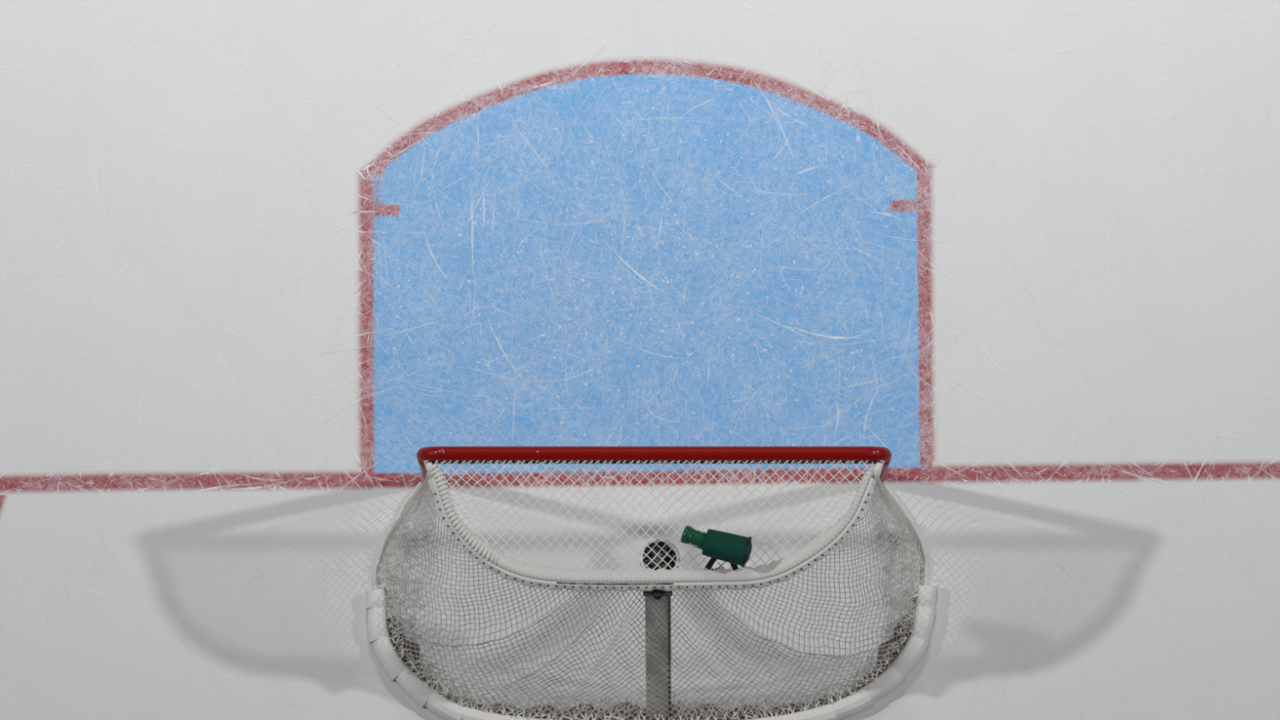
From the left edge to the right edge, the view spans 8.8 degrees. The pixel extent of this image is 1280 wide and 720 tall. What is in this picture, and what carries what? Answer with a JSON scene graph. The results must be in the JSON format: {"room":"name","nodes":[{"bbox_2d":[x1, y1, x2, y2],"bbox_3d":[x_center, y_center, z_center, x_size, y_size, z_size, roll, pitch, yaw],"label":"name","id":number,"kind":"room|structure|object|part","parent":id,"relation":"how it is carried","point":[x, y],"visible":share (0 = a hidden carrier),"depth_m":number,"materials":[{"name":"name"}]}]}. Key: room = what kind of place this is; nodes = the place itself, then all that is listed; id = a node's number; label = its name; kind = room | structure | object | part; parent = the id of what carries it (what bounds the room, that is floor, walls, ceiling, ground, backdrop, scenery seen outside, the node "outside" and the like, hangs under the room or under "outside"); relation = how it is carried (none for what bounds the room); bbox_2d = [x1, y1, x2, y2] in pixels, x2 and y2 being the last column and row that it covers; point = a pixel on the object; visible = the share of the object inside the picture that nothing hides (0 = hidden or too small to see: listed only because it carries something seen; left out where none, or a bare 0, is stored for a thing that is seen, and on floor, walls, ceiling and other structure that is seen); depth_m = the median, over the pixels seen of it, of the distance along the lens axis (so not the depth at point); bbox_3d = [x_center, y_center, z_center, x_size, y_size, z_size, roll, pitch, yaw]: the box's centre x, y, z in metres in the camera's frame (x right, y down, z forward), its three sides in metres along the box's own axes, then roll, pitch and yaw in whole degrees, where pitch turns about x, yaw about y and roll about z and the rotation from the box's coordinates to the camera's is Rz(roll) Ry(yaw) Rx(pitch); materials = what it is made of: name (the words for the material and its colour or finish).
{"room":"ice rink","nodes":[
{"label":"ice rink","id":0,"kind":"room"},
{"bbox_2d":[0,0,1279,719],"bbox_3d":[0.053,-0.996,35.252,18.000,0.001,17.000,0,85,0],"label":"floor","id":1,"kind":"structure","parent":0,"point":[947,671],"depth_m":35.16,"materials":[{"name":"white ice"}]},
{"bbox_2d":[0,494,10,524],"bbox_3d":[-2.893,1.094,35.053,0.461,0.001,1.163,0,85,0],"label":"trapezoid line","id":2,"kind":"object","parent":1,"relation":"on","point":[4,500],"visible":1,"depth_m":35.09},
{"bbox_2d":[0,0,1279,719],"bbox_3d":[0.064,0.007,35.155,6.698,0.001,3.967,0,85,0],"label":"skate marks","id":3,"kind":"object","parent":1,"relation":"on","point":[606,204],"visible":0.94,"depth_m":35.18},
{"bbox_2d":[0,457,1279,495],"bbox_3d":[0.000,0.496,35.110,10.120,0.001,0.205,0,85,0],"label":"goal line","id":4,"kind":"object","parent":1,"relation":"on","point":[13,479],"visible":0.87,"depth_m":35.11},
{"bbox_2d":[353,54,939,471],"bbox_3d":[0.025,-0.401,35.195,2.494,0.001,1.810,0,85,0],"label":"goal crease","id":5,"kind":"object","parent":1,"relation":"on","point":[928,280],"visible":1,"depth_m":35.20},
{"bbox_2d":[365,446,937,719],"bbox_3d":[0.050,0.991,34.451,2.423,1.344,1.159,0,85,0],"label":"goal","id":6,"kind":"object","parent":1,"relation":"on","point":[397,655],"visible":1,"depth_m":34.19,"materials":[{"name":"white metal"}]},
{"bbox_3d":[-0.887,0.446,34.523,0.060,1.172,0.060,0,85,0],"label":"post","id":7,"kind":"part","parent":6,"relation":"part of","materials":[{"name":"red metal"}]},
{"bbox_3d":[0.044,1.047,35.043,2.357,0.019,1.075,0,85,0],"label":"rail","id":8,"kind":"part","parent":6,"relation":"part of","materials":[{"name":"white metal"}]},
{"bbox_3d":[0.051,0.671,33.863,1.829,0.033,0.490,0,85,0],"label":"rail","id":9,"kind":"part","parent":6,"relation":"part of","materials":[{"name":"white metal"}]},
{"bbox_3d":[0.072,0.964,33.881,0.038,0.043,0.040,0,85,0],"label":"knob","id":10,"kind":"part","parent":6,"relation":"part of","materials":[{"name":"black plastic"}]},
{"bbox_2d":[639,537,679,570],"bbox_3d":[0.080,0.815,33.927,0.168,0.106,0.168,40,86,4],"label":"camera","id":11,"kind":"object","parent":6,"relation":"attached to","point":[651,544],"visible":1,"depth_m":33.91,"materials":[{"name":"white plastic"}]},
{"bbox_2d":[702,528,751,570],"bbox_3d":[0.353,0.784,33.770,0.197,0.137,0.161,10,85,1],"label":"holder","id":12,"kind":"object","parent":6,"relation":"on","point":[735,549],"visible":1,"depth_m":33.72,"materials":[{"name":"green plastic"}]},
{"bbox_2d":[680,525,706,550],"bbox_3d":[0.233,0.729,33.772,0.127,0.075,0.075,21,85,2],"label":"water bottle","id":13,"kind":"object","parent":12,"relation":"in","point":[694,537],"visible":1,"depth_m":33.74,"materials":[{"name":"green plastic"}]},
{"bbox_3d":[1.003,0.446,34.523,0.060,1.172,0.060,0,85,0],"label":"post","id":14,"kind":"part","parent":6,"relation":"part of","materials":[{"name":"red metal"}]}
]}

